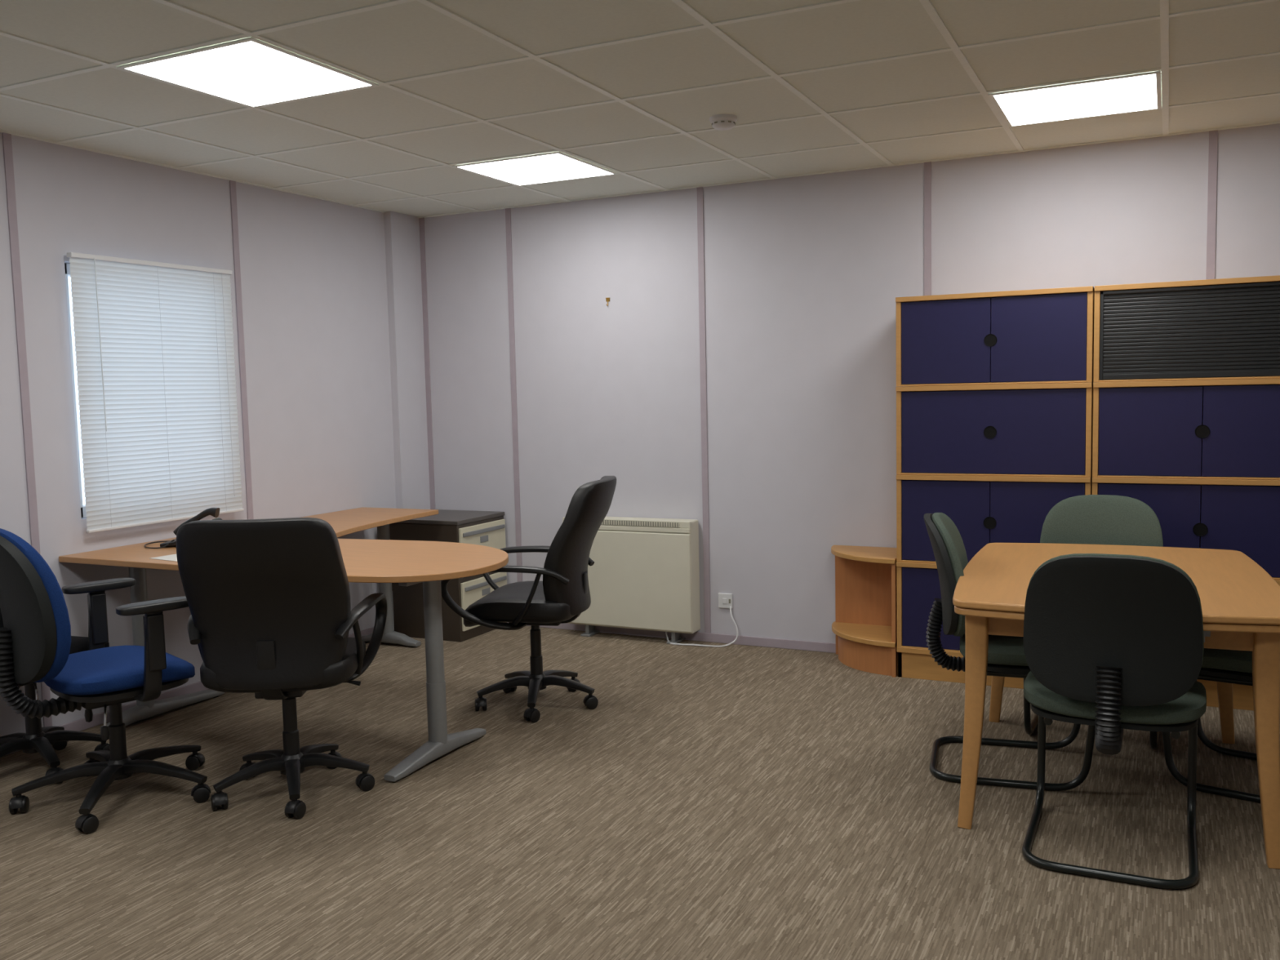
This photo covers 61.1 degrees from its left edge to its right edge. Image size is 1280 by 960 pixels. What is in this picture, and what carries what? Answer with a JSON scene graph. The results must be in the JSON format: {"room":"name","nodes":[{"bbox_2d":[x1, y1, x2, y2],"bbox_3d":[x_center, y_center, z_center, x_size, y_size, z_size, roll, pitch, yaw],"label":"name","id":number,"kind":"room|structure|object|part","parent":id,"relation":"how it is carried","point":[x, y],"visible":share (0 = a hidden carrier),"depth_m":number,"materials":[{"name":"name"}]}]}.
{"room":"office","nodes":[
{"label":"office","id":0,"kind":"room"},
{"bbox_2d":[0,132,395,736],"bbox_3d":[-2.966,-0.070,3.596,0.150,2.474,7.068,1,5,26],"label":"wall","id":1,"kind":"structure","parent":0,"point":[313,278],"depth_m":5.23,"materials":[{"name":"paint"}]},
{"bbox_2d":[1,132,52,727],"bbox_3d":[-2.485,-0.148,4.404,0.007,2.474,0.034,1,5,26],"label":"trim","id":2,"kind":"structure","parent":1,"relation":"attached to","point":[6,138],"depth_m":4.37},
{"bbox_2d":[64,262,86,518],"bbox_3d":[-2.289,-0.410,4.990,0.060,1.090,0.826,1,5,26],"label":"window","id":3,"kind":"structure","parent":1,"relation":"in","point":[67,265],"depth_m":4.64,"materials":[{"name":"white plastic"}]},
{"bbox_2d":[66,252,244,533],"bbox_3d":[-2.172,-0.398,4.950,0.038,1.178,0.868,1,5,26],"label":"blind","id":4,"kind":"object","parent":1,"relation":"attached to","point":[154,348],"visible":1,"depth_m":4.90,"materials":[{"name":"white plastic"}]},
{"bbox_3d":[-2.188,-0.975,4.903,0.030,0.020,0.868,1,5,26],"label":"head rail","id":5,"kind":"part","parent":4,"relation":"part of","materials":[{"name":"white plastic"}]},
{"bbox_3d":[-2.167,-0.393,4.948,0.001,1.148,0.641,1,5,26],"label":"ladder cord","id":6,"kind":"part","parent":4,"relation":"part of","materials":[{"name":"white plastic"}]},
{"bbox_3d":[-2.161,0.183,5.000,0.018,0.012,0.864,1,5,26],"label":"rail","id":7,"kind":"part","parent":4,"relation":"part of","materials":[{"name":"white plastic"}]},
{"bbox_3d":[-1.999,-0.460,5.264,0.002,1.085,0.007,1,5,26],"label":"pull cord","id":8,"kind":"part","parent":4,"relation":"part of","materials":[{"name":"white plastic"}]},
{"bbox_2d":[7,626,373,755],"bbox_3d":[-2.926,1.151,3.537,0.012,0.050,6.790,1,5,26],"label":"baseboard","id":9,"kind":"structure","parent":1,"relation":"attached to","point":[79,725],"depth_m":4.85,"materials":[{"name":"grey plastic"}]},
{"bbox_2d":[229,180,253,519],"bbox_3d":[-1.979,-0.247,5.444,0.007,2.474,0.034,1,5,26],"label":"trim","id":10,"kind":"structure","parent":1,"relation":"attached to","point":[232,184],"depth_m":5.41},
{"bbox_2d":[383,211,430,509],"bbox_3d":[-1.396,-0.356,6.594,0.048,2.474,0.278,1,5,26],"label":"wall","id":11,"kind":"structure","parent":0,"point":[402,231],"depth_m":6.52,"materials":[{"name":"paint"}]},
{"bbox_2d":[0,626,1279,959],"bbox_3d":[0.308,1.270,2.129,7.563,0.100,7.368,1,5,26],"label":"floor","id":12,"kind":"structure","parent":0,"point":[732,802],"depth_m":3.43,"materials":[{"name":"carpet"}]},
{"bbox_2d":[0,608,110,783],"bbox_3d":[-2.366,0.620,4.066,0.513,0.995,0.634,1,5,23],"label":"chair","id":13,"kind":"object","parent":12,"relation":"on","point":[37,739],"visible":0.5,"depth_m":4.13,"materials":[{"name":"black plastic"}]},
{"bbox_3d":[-2.454,1.011,4.187,0.235,0.070,0.060,0,5,11],"label":"leg","id":14,"kind":"part","parent":13,"relation":"part of","materials":[{"name":"black plastic"}]},
{"bbox_3d":[-2.383,1.022,4.044,0.060,0.070,0.235,1,5,27],"label":"leg","id":15,"kind":"part","parent":13,"relation":"part of","materials":[{"name":"black plastic"}]},
{"bbox_3d":[-2.262,0.786,4.045,0.086,0.085,0.012,3,7,45],"label":"lever","id":16,"kind":"part","parent":13,"relation":"part of","materials":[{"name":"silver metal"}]},
{"bbox_3d":[-2.232,1.016,4.066,0.060,0.070,0.235,-6,7,-43],"label":"leg","id":17,"kind":"part","parent":13,"relation":"part of","materials":[{"name":"black plastic"}]},
{"bbox_3d":[-2.340,1.000,4.293,0.060,0.070,0.235,-2,5,-7],"label":"leg","id":18,"kind":"part","parent":13,"relation":"part of","materials":[{"name":"black plastic"}]},
{"bbox_3d":[-2.205,1.003,4.222,0.235,0.070,0.060,-4,5,-27],"label":"leg","id":19,"kind":"part","parent":13,"relation":"part of","materials":[{"name":"black plastic"}]},
{"bbox_3d":[-2.323,0.660,4.151,0.490,0.096,0.450,1,5,23],"label":"seat","id":20,"kind":"part","parent":13,"relation":"part of","materials":[{"name":"black fabric"}]},
{"bbox_2d":[0,528,211,833],"bbox_3d":[-1.880,0.631,3.801,0.724,0.995,0.680,-6,7,-43],"label":"chair","id":21,"kind":"object","parent":12,"relation":"on","point":[35,636],"visible":0.99,"depth_m":3.62,"materials":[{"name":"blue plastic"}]},
{"bbox_3d":[-2.055,0.412,3.609,0.165,0.520,0.450,-6,7,-43],"label":"backrest","id":22,"kind":"part","parent":21,"relation":"part of","materials":[{"name":"blue fabric"}]},
{"bbox_3d":[-2.004,1.036,3.771,0.317,0.070,0.060,-4,5,-26],"label":"leg","id":23,"kind":"part","parent":21,"relation":"part of","materials":[{"name":"black plastic"}]},
{"bbox_3d":[-1.980,0.845,3.895,0.027,0.053,0.028,-6,7,-43],"label":"lever knob","id":24,"kind":"part","parent":21,"relation":"part of","materials":[{"name":"black plastic"}]},
{"bbox_3d":[-1.980,0.569,3.997,0.076,0.314,0.162,-6,7,-43],"label":"armrest","id":25,"kind":"part","parent":21,"relation":"part of","materials":[{"name":"black plastic"}]},
{"bbox_3d":[-1.967,1.018,3.973,0.060,0.070,0.316,-6,7,-43],"label":"leg","id":26,"kind":"part","parent":21,"relation":"part of","materials":[{"name":"black plastic"}]},
{"bbox_3d":[-1.826,1.040,3.673,0.060,0.070,0.317,-2,5,-6],"label":"leg","id":27,"kind":"part","parent":21,"relation":"part of","materials":[{"name":"black plastic"}]},
{"bbox_3d":[-1.815,0.859,3.679,0.027,0.053,0.028,-6,7,-43],"label":"lever knob","id":28,"kind":"part","parent":21,"relation":"part of","materials":[{"name":"black plastic"}]},
{"bbox_3d":[-1.829,0.804,3.712,0.012,0.085,0.086,-3,5,-22],"label":"lever","id":29,"kind":"part","parent":21,"relation":"part of","materials":[{"name":"silver metal"}]},
{"bbox_3d":[-1.840,0.675,3.831,0.450,0.096,0.490,-6,7,-43],"label":"seat","id":30,"kind":"part","parent":21,"relation":"part of","materials":[{"name":"blue fabric"}]},
{"bbox_3d":[-1.675,0.589,3.677,0.076,0.314,0.162,-6,7,-43],"label":"armrest","id":31,"kind":"part","parent":21,"relation":"part of","materials":[{"name":"black plastic"}]},
{"bbox_3d":[-1.760,1.011,3.998,0.060,0.070,0.317,1,5,30],"label":"leg","id":32,"kind":"part","parent":21,"relation":"part of","materials":[{"name":"black plastic"}]},
{"bbox_3d":[-1.674,1.025,3.815,0.317,0.070,0.060,0,5,10],"label":"leg","id":33,"kind":"part","parent":21,"relation":"part of","materials":[{"name":"black plastic"}]},
{"bbox_2d":[176,517,387,818],"bbox_3d":[-1.245,0.606,3.802,0.618,1.015,0.711,-2,5,-3],"label":"chair","id":34,"kind":"object","parent":12,"relation":"on","point":[272,618],"visible":1,"depth_m":3.58,"materials":[{"name":"black plastic"}]},
{"bbox_3d":[-1.461,0.584,3.866,0.192,0.293,0.559,-2,5,-3],"label":"armrest","id":35,"kind":"part","parent":34,"relation":"part of","materials":[{"name":"black plastic"}]},
{"bbox_3d":[-1.352,1.021,3.772,0.255,0.070,0.060,-5,6,-36],"label":"leg","id":36,"kind":"part","parent":34,"relation":"part of","materials":[{"name":"black plastic"}]},
{"bbox_3d":[-1.355,1.007,3.937,0.255,0.070,0.060,2,6,34],"label":"leg","id":37,"kind":"part","parent":34,"relation":"part of","materials":[{"name":"black plastic"}]},
{"bbox_3d":[-1.239,0.408,3.564,0.529,0.580,0.270,-2,5,-3],"label":"backrest","id":38,"kind":"part","parent":34,"relation":"part of","materials":[{"name":"black leather"}]},
{"bbox_3d":[-1.246,0.660,3.862,0.512,0.150,0.500,-2,5,-3],"label":"seat","id":39,"kind":"part","parent":34,"relation":"part of","materials":[{"name":"black leather"}]},
{"bbox_3d":[-1.188,1.021,3.722,0.060,0.070,0.255,-3,5,-20],"label":"leg","id":40,"kind":"part","parent":34,"relation":"part of","materials":[{"name":"black plastic"}]},
{"bbox_3d":[-1.193,0.999,3.993,0.060,0.070,0.255,0,5,18],"label":"leg","id":41,"kind":"part","parent":34,"relation":"part of","materials":[{"name":"black plastic"}]},
{"bbox_3d":[-1.093,1.007,3.862,0.255,0.070,0.060,-2,5,-3],"label":"leg","id":42,"kind":"part","parent":34,"relation":"part of","materials":[{"name":"black plastic"}]},
{"bbox_3d":[-1.090,0.725,3.862,0.187,0.027,0.024,-2,5,-8],"label":"lever","id":43,"kind":"part","parent":34,"relation":"part of","materials":[{"name":"black plastic"}]},
{"bbox_3d":[-1.036,0.572,3.886,0.192,0.293,0.559,-2,5,-3],"label":"armrest","id":44,"kind":"part","parent":34,"relation":"part of","materials":[{"name":"black plastic"}]},
{"bbox_2d":[58,537,508,782],"bbox_3d":[-1.380,0.676,4.531,1.902,0.760,0.855,1,5,26],"label":"curved desk","id":45,"kind":"object","parent":12,"relation":"on","point":[403,562],"visible":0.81,"depth_m":4.23,"materials":[{"name":"brown wood"}]},
{"bbox_3d":[-2.180,0.680,4.742,0.068,0.653,0.068,1,5,26],"label":"leg","id":46,"kind":"part","parent":45,"relation":"part of","materials":[{"name":"silver metal"}]},
{"bbox_2d":[150,554,177,561],"bbox_3d":[-1.812,0.313,4.411,0.296,0.002,0.210,2,6,33],"label":"paper sheet","id":47,"kind":"object","parent":45,"relation":"on","point":[173,557],"visible":0.29,"depth_m":4.40,"materials":[{"name":"white paper"}]},
{"bbox_2d":[144,507,222,548],"bbox_3d":[-2.016,0.204,4.788,0.354,0.167,0.222,-1,5,0],"label":"desk phone","id":48,"kind":"object","parent":45,"relation":"on","point":[215,512],"visible":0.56,"depth_m":4.72,"materials":[{"name":"black plastic"}]},
{"bbox_3d":[-2.108,0.272,4.802,0.186,0.032,0.222,1,5,23],"label":"cord","id":49,"kind":"part","parent":48,"relation":"part of","materials":[{"name":"black plastic"}]},
{"bbox_3d":[-0.786,0.698,4.157,0.068,0.653,0.068,1,5,26],"label":"leg","id":50,"kind":"part","parent":45,"relation":"part of","materials":[{"name":"silver metal"}]},
{"bbox_2d":[301,506,438,647],"bbox_3d":[-1.505,0.588,5.615,0.728,0.760,1.122,1,5,26],"label":"desk","id":51,"kind":"object","parent":12,"relation":"on","point":[344,522],"visible":0.38,"depth_m":5.93,"materials":[{"name":"brown wood"}]},
{"bbox_3d":[-1.428,0.551,6.083,0.068,0.653,0.068,1,5,26],"label":"leg","id":52,"kind":"part","parent":51,"relation":"part of","materials":[{"name":"silver metal"}]},
{"bbox_2d":[389,509,506,641],"bbox_3d":[-1.141,0.549,6.420,0.561,0.688,0.486,1,5,26],"label":"filing cabinet","id":53,"kind":"object","parent":12,"relation":"on","point":[486,528],"visible":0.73,"depth_m":6.23,"materials":[{"name":"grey metal"}]},
{"bbox_3d":[-0.909,0.393,6.292,0.016,0.280,0.456,1,5,26],"label":"drawer","id":54,"kind":"part","parent":53,"relation":"part of","materials":[{"name":"beige metal"}]},
{"bbox_3d":[-0.902,0.699,6.317,0.016,0.275,0.456,1,5,26],"label":"drawer","id":55,"kind":"part","parent":53,"relation":"part of","materials":[{"name":"beige metal"}]},
{"bbox_3d":[-0.901,0.292,6.279,0.014,0.022,0.420,1,5,26],"label":"handle","id":56,"kind":"part","parent":53,"relation":"part of","materials":[{"name":"silver metal"}]},
{"bbox_3d":[-0.894,0.601,6.304,0.014,0.022,0.420,1,5,26],"label":"handle","id":57,"kind":"part","parent":53,"relation":"part of","materials":[{"name":"silver metal"}]},
{"bbox_2d":[440,475,616,722],"bbox_3d":[-0.451,0.502,4.829,0.712,1.015,0.618,0,5,10],"label":"chair","id":58,"kind":"object","parent":12,"relation":"on","point":[563,593],"visible":0.94,"depth_m":4.62,"materials":[{"name":"black plastic"}]},
{"bbox_3d":[-0.599,0.916,4.824,0.255,0.070,0.060,-3,5,-17],"label":"leg","id":59,"kind":"part","parent":58,"relation":"part of","materials":[{"name":"black plastic"}]},
{"bbox_3d":[-0.564,0.499,4.632,0.559,0.293,0.192,0,5,10],"label":"armrest","id":60,"kind":"part","parent":58,"relation":"part of","materials":[{"name":"black plastic"}]},
{"bbox_3d":[-0.545,0.901,4.983,0.060,0.070,0.255,-5,6,-35],"label":"leg","id":61,"kind":"part","parent":58,"relation":"part of","materials":[{"name":"black plastic"}]},
{"bbox_3d":[-0.505,0.561,4.843,0.500,0.150,0.512,0,5,10],"label":"seat","id":62,"kind":"part","parent":58,"relation":"part of","materials":[{"name":"black leather"}]},
{"bbox_3d":[-0.464,0.921,4.724,0.060,0.070,0.255,-1,5,1],"label":"leg","id":63,"kind":"part","parent":58,"relation":"part of","materials":[{"name":"black plastic"}]},
{"bbox_3d":[-0.489,0.462,5.049,0.559,0.293,0.192,0,5,10],"label":"armrest","id":64,"kind":"part","parent":58,"relation":"part of","materials":[{"name":"black plastic"}]},
{"bbox_3d":[-0.377,0.897,4.981,0.060,0.070,0.255,2,6,37],"label":"leg","id":65,"kind":"part","parent":58,"relation":"part of","materials":[{"name":"black plastic"}]},
{"bbox_3d":[-0.325,0.909,4.824,0.255,0.070,0.060,0,5,17],"label":"leg","id":66,"kind":"part","parent":58,"relation":"part of","materials":[{"name":"black plastic"}]},
{"bbox_3d":[-0.239,0.284,4.771,0.270,0.580,0.529,0,5,10],"label":"backrest","id":67,"kind":"part","parent":58,"relation":"part of","materials":[{"name":"black leather"}]},
{"bbox_2d":[562,516,700,645],"bbox_3d":[-0.053,0.554,6.098,0.791,0.682,0.135,1,5,26],"label":"heater","id":68,"kind":"object","parent":12,"relation":"on","point":[644,574],"visible":0.79,"depth_m":5.98,"materials":[{"name":"beige metal"}]},
{"bbox_2d":[601,520,679,527],"bbox_3d":[-0.099,0.238,6.019,0.696,0.024,0.003,1,5,26],"label":"grille","id":69,"kind":"object","parent":68,"relation":"attached to","point":[606,523],"depth_m":5.97,"materials":[{"name":"beige metal"}]},
{"bbox_2d":[831,545,897,677],"bbox_3d":[1.111,0.641,5.402,0.400,0.572,0.370,1,5,26],"label":"corner shelf","id":70,"kind":"object","parent":12,"relation":"on","point":[864,626],"visible":0.85,"depth_m":5.50,"materials":[{"name":"brown wood"}]},
{"bbox_3d":[1.193,0.638,5.558,0.388,0.548,0.018,1,5,26],"label":"panel","id":71,"kind":"part","parent":70,"relation":"part of","materials":[{"name":"brown wood"}]},
{"bbox_3d":[1.114,0.768,5.413,0.400,0.024,0.370,1,5,26],"label":"shelf","id":72,"kind":"part","parent":70,"relation":"part of","materials":[{"name":"brown wood"}]},
{"bbox_3d":[1.286,0.655,5.325,0.018,0.548,0.358,1,5,26],"label":"panel","id":73,"kind":"part","parent":70,"relation":"part of","materials":[{"name":"brown wood"}]},
{"bbox_2d":[896,561,1023,688],"bbox_3d":[1.680,0.657,5.133,0.846,0.559,0.374,1,5,26],"label":"storage cabinet","id":74,"kind":"object","parent":12,"relation":"on","point":[918,586],"visible":0.3,"depth_m":5.11,"materials":[{"name":"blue wood"}]},
{"bbox_3d":[1.426,0.602,5.066,0.397,0.377,0.018,1,5,26],"label":"door","id":75,"kind":"part","parent":74,"relation":"part of","materials":[{"name":"blue laminate"}]},
{"bbox_2d":[896,474,1092,563],"bbox_3d":[1.669,0.173,5.092,0.846,0.412,0.374,1,5,26],"label":"storage cabinet","id":76,"kind":"object","parent":74,"relation":"on","point":[984,510],"visible":0.63,"depth_m":4.96,"materials":[{"name":"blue wood"}]},
{"bbox_3d":[1.416,0.191,5.031,0.397,0.377,0.018,1,5,26],"label":"door","id":77,"kind":"part","parent":76,"relation":"part of","materials":[{"name":"blue laminate"}]},
{"bbox_2d":[895,382,1094,477],"bbox_3d":[1.659,-0.239,5.058,0.846,0.412,0.374,1,5,26],"label":"storage cabinet","id":78,"kind":"object","parent":76,"relation":"on","point":[1013,429],"visible":0.98,"depth_m":4.89,"materials":[{"name":"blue wood"}]},
{"bbox_2d":[895,285,1094,386],"bbox_3d":[1.650,-0.650,5.023,0.846,0.412,0.374,1,5,26],"label":"storage cabinet","id":79,"kind":"object","parent":78,"relation":"on","point":[1037,335],"visible":0.97,"depth_m":4.86,"materials":[{"name":"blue wood"}]},
{"bbox_3d":[1.397,-0.632,4.963,0.397,0.377,0.018,1,5,26],"label":"door","id":80,"kind":"part","parent":79,"relation":"part of","materials":[{"name":"blue laminate"}]},
{"bbox_3d":[1.758,-0.625,4.788,0.397,0.377,0.018,1,5,26],"label":"door","id":81,"kind":"part","parent":79,"relation":"part of","materials":[{"name":"blue laminate"}]},
{"bbox_3d":[1.776,0.197,4.857,0.397,0.377,0.018,1,5,26],"label":"door","id":82,"kind":"part","parent":76,"relation":"part of","materials":[{"name":"blue laminate"}]},
{"bbox_2d":[924,512,1095,791],"bbox_3d":[1.331,0.584,3.924,0.588,0.919,0.500,0,5,18],"label":"chair","id":83,"kind":"object","parent":12,"relation":"on","point":[1006,655],"visible":0.62,"depth_m":3.79,"materials":[{"name":"green fabric"}]},
{"bbox_3d":[1.136,0.340,3.964,0.133,0.430,0.470,0,5,18],"label":"backrest","id":84,"kind":"part","parent":83,"relation":"part of","materials":[{"name":"green fabric"}]},
{"bbox_3d":[1.392,0.604,3.906,0.460,0.099,0.500,0,5,18],"label":"seat","id":85,"kind":"part","parent":83,"relation":"part of","materials":[{"name":"green fabric"}]},
{"bbox_3d":[1.346,0.843,3.942,0.556,0.400,0.469,0,5,18],"label":"sled frame","id":86,"kind":"part","parent":83,"relation":"part of","materials":[{"name":"black metal"}]},
{"bbox_2d":[1023,494,1163,749],"bbox_3d":[1.810,0.541,4.306,0.500,0.919,0.588,1,5,28],"label":"chair","id":87,"kind":"object","parent":12,"relation":"on","point":[1086,519],"visible":0.21,"depth_m":4.44,"materials":[{"name":"green fabric"}]},
{"bbox_3d":[1.812,0.801,4.319,0.469,0.400,0.556,1,5,28],"label":"sled frame","id":88,"kind":"part","parent":87,"relation":"part of","materials":[{"name":"black metal"}]},
{"bbox_3d":[1.897,0.281,4.461,0.470,0.430,0.133,1,5,28],"label":"backrest","id":89,"kind":"part","parent":87,"relation":"part of","materials":[{"name":"green fabric"}]},
{"bbox_2d":[1022,553,1206,889],"bbox_3d":[1.408,0.640,3.233,0.500,0.919,0.588,1,5,26],"label":"chair","id":90,"kind":"object","parent":12,"relation":"on","point":[1113,643],"visible":1,"depth_m":3.01,"materials":[{"name":"green fabric"}]},
{"bbox_3d":[1.418,0.898,3.263,0.469,0.400,0.556,1,5,26],"label":"sled frame","id":91,"kind":"part","parent":90,"relation":"part of","materials":[{"name":"black metal"}]},
{"bbox_3d":[1.316,0.414,3.035,0.470,0.430,0.133,1,5,26],"label":"backrest","id":92,"kind":"part","parent":90,"relation":"part of","materials":[{"name":"green fabric"}]},
{"bbox_3d":[1.436,0.654,3.292,0.500,0.099,0.460,1,5,26],"label":"seat","id":93,"kind":"part","parent":90,"relation":"part of","materials":[{"name":"green fabric"}]},
{"bbox_2d":[952,542,1279,868],"bbox_3d":[1.634,0.685,3.765,0.976,0.738,1.360,1,5,22],"label":"dining table","id":94,"kind":"object","parent":12,"relation":"on","point":[1240,600],"visible":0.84,"depth_m":3.37,"materials":[{"name":"brown wood"}]},
{"bbox_3d":[1.047,0.751,3.407,0.088,0.693,0.077,1,5,22],"label":"leg","id":95,"kind":"part","parent":94,"relation":"part of","materials":[{"name":"brown wood"}]},
{"bbox_3d":[1.474,0.655,4.436,0.088,0.693,0.077,1,5,22],"label":"leg","id":96,"kind":"part","parent":94,"relation":"part of","materials":[{"name":"brown wood"}]},
{"bbox_3d":[2.222,0.664,4.126,0.088,0.693,0.077,1,5,22],"label":"leg","id":97,"kind":"part","parent":94,"relation":"part of","materials":[{"name":"brown wood"}]},
{"bbox_3d":[1.795,0.760,3.097,0.088,0.693,0.077,1,5,22],"label":"leg","id":98,"kind":"part","parent":94,"relation":"part of","materials":[{"name":"brown wood"}]},
{"bbox_2d":[1162,648,1260,803],"bbox_3d":[2.143,0.584,3.712,0.588,0.919,0.500,3,6,39],"label":"chair","id":99,"kind":"object","parent":12,"relation":"on","point":[1222,665],"visible":0.33,"depth_m":3.61,"materials":[{"name":"green fabric"}]},
{"bbox_3d":[2.094,0.601,3.753,0.460,0.099,0.500,3,6,39],"label":"seat","id":100,"kind":"part","parent":99,"relation":"part of","materials":[{"name":"green fabric"}]},
{"bbox_2d":[1196,579,1279,711],"bbox_3d":[2.446,0.671,4.761,0.846,0.559,0.374,1,5,26],"label":"storage cabinet","id":101,"kind":"object","parent":12,"relation":"on","point":[1242,695],"visible":0.02,"depth_m":4.57,"materials":[{"name":"brown wood"}]},
{"bbox_2d":[1092,477,1279,580],"bbox_3d":[2.435,0.186,4.721,0.846,0.412,0.374,1,5,26],"label":"storage cabinet","id":102,"kind":"object","parent":101,"relation":"on","point":[1242,515],"visible":0.56,"depth_m":4.54,"materials":[{"name":"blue wood"}]},
{"bbox_3d":[2.182,0.205,4.660,0.397,0.377,0.018,1,5,26],"label":"door","id":103,"kind":"part","parent":102,"relation":"part of","materials":[{"name":"blue laminate"}]},
{"bbox_2d":[1092,377,1279,479],"bbox_3d":[2.425,-0.225,4.686,0.846,0.412,0.374,1,5,26],"label":"storage cabinet","id":104,"kind":"object","parent":102,"relation":"on","point":[1202,428],"visible":1,"depth_m":4.55,"materials":[{"name":"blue wood"}]},
{"bbox_3d":[2.173,-0.207,4.625,0.397,0.377,0.018,1,5,26],"label":"door","id":105,"kind":"part","parent":104,"relation":"part of","materials":[{"name":"blue laminate"}]},
{"bbox_2d":[1093,275,1279,382],"bbox_3d":[2.416,-0.636,4.652,0.846,0.412,0.374,1,5,26],"label":"storage cabinet","id":106,"kind":"object","parent":104,"relation":"on","point":[1222,328],"visible":0.99,"depth_m":4.53,"materials":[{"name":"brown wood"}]},
{"bbox_3d":[2.533,-0.200,4.451,0.397,0.377,0.018,1,5,26],"label":"door","id":107,"kind":"part","parent":104,"relation":"part of","materials":[{"name":"blue laminate"}]},
{"bbox_3d":[2.542,0.211,4.485,0.397,0.377,0.018,1,5,26],"label":"door","id":108,"kind":"part","parent":102,"relation":"part of","materials":[{"name":"blue laminate"}]},
{"bbox_2d":[0,0,1279,217],"bbox_3d":[0.250,-1.294,1.915,7.563,0.100,7.368,1,5,26],"label":"ceiling","id":109,"kind":"structure","parent":0,"point":[414,38],"depth_m":3.82,"materials":[{"name":"tile"}]},
{"bbox_2d":[116,36,378,108],"bbox_3d":[-1.290,-1.344,3.610,0.581,0.006,0.581,1,5,26],"label":"recessed light","id":110,"kind":"object","parent":109,"relation":"in","point":[251,72],"visible":1,"depth_m":3.57,"materials":[{"name":"white plastic"}]},
{"bbox_2d":[452,151,617,186],"bbox_3d":[-0.496,-1.498,5.241,0.581,0.006,0.581,1,5,26],"label":"recessed light","id":111,"kind":"object","parent":109,"relation":"in","point":[553,166],"visible":1,"depth_m":5.21,"materials":[{"name":"white plastic"}]},
{"bbox_2d":[0,0,1279,217],"bbox_3d":[0.296,-1.240,1.897,7.163,0.006,7.068,1,5,26],"label":"ceiling grid","id":112,"kind":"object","parent":109,"relation":"attached to","point":[1164,15],"depth_m":3.95,"materials":[{"name":"white metal"}]},
{"bbox_2d":[709,114,737,130],"bbox_3d":[0.333,-1.425,4.334,0.110,0.046,0.110,1,5,26],"label":"smoke detector","id":113,"kind":"object","parent":109,"relation":"attached to","point":[719,122],"visible":1,"depth_m":4.30,"materials":[{"name":"white plastic"}]},
{"bbox_2d":[988,70,1161,127],"bbox_3d":[1.688,-1.460,4.182,0.581,0.006,0.581,1,5,26],"label":"recessed light","id":114,"kind":"object","parent":109,"relation":"in","point":[1137,92],"visible":1,"depth_m":4.15,"materials":[{"name":"white plastic"}]},
{"bbox_2d":[424,123,1279,643],"bbox_3d":[1.853,-0.318,5.255,7.563,2.474,0.150,1,5,26],"label":"wall","id":115,"kind":"structure","parent":0,"point":[804,276],"depth_m":5.76,"materials":[{"name":"paint"}]},
{"bbox_2d":[418,217,435,509],"bbox_3d":[-1.300,-0.367,6.697,0.034,2.474,0.007,1,5,26],"label":"trim","id":116,"kind":"structure","parent":115,"relation":"attached to","point":[421,220],"depth_m":6.66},
{"bbox_2d":[505,208,522,582],"bbox_3d":[-0.742,-0.357,6.427,0.034,2.474,0.007,1,5,26],"label":"trim","id":117,"kind":"structure","parent":115,"relation":"attached to","point":[508,211],"depth_m":6.41,"materials":[{"name":"grey plastic"}]},
{"bbox_2d":[605,297,609,306],"bbox_3d":[-0.184,-1.000,6.086,0.024,0.048,0.022,1,5,26],"label":"wall hook","id":118,"kind":"object","parent":115,"relation":"attached to","point":[607,300],"visible":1,"depth_m":6.09,"materials":[{"name":"gold metal"}]},
{"bbox_2d":[506,622,835,653],"bbox_3d":[1.912,0.897,5.251,7.115,0.050,0.012,1,5,26],"label":"baseboard","id":119,"kind":"structure","parent":115,"relation":"attached to","point":[696,636],"depth_m":5.95,"materials":[{"name":"grey plastic"}]},
{"bbox_2d":[696,186,711,633],"bbox_3d":[0.348,-0.338,5.898,0.034,2.474,0.007,1,5,26],"label":"trim","id":120,"kind":"structure","parent":115,"relation":"attached to","point":[700,189],"depth_m":5.89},
{"bbox_2d":[693,592,737,647],"bbox_3d":[0.411,0.762,5.910,0.246,0.279,0.110,-1,5,7],"label":"power outlet","id":121,"kind":"object","parent":115,"relation":"attached to","point":[725,600],"visible":1,"depth_m":5.91,"materials":[{"name":"white plastic"}]},
{"bbox_3d":[0.467,0.660,5.932,0.082,0.082,0.012,1,5,26],"label":"plate","id":122,"kind":"part","parent":121,"relation":"part of","materials":[{"name":"white plastic"}]},
{"bbox_2d":[924,161,931,295],"bbox_3d":[1.427,-0.319,5.375,0.034,2.474,0.007,1,5,26],"label":"trim","id":123,"kind":"structure","parent":115,"relation":"attached to","point":[927,166],"depth_m":5.29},
{"bbox_2d":[1205,129,1217,279],"bbox_3d":[2.532,-0.299,4.838,0.034,2.474,0.007,1,5,26],"label":"trim","id":124,"kind":"structure","parent":115,"relation":"attached to","point":[1213,135],"depth_m":4.76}
]}

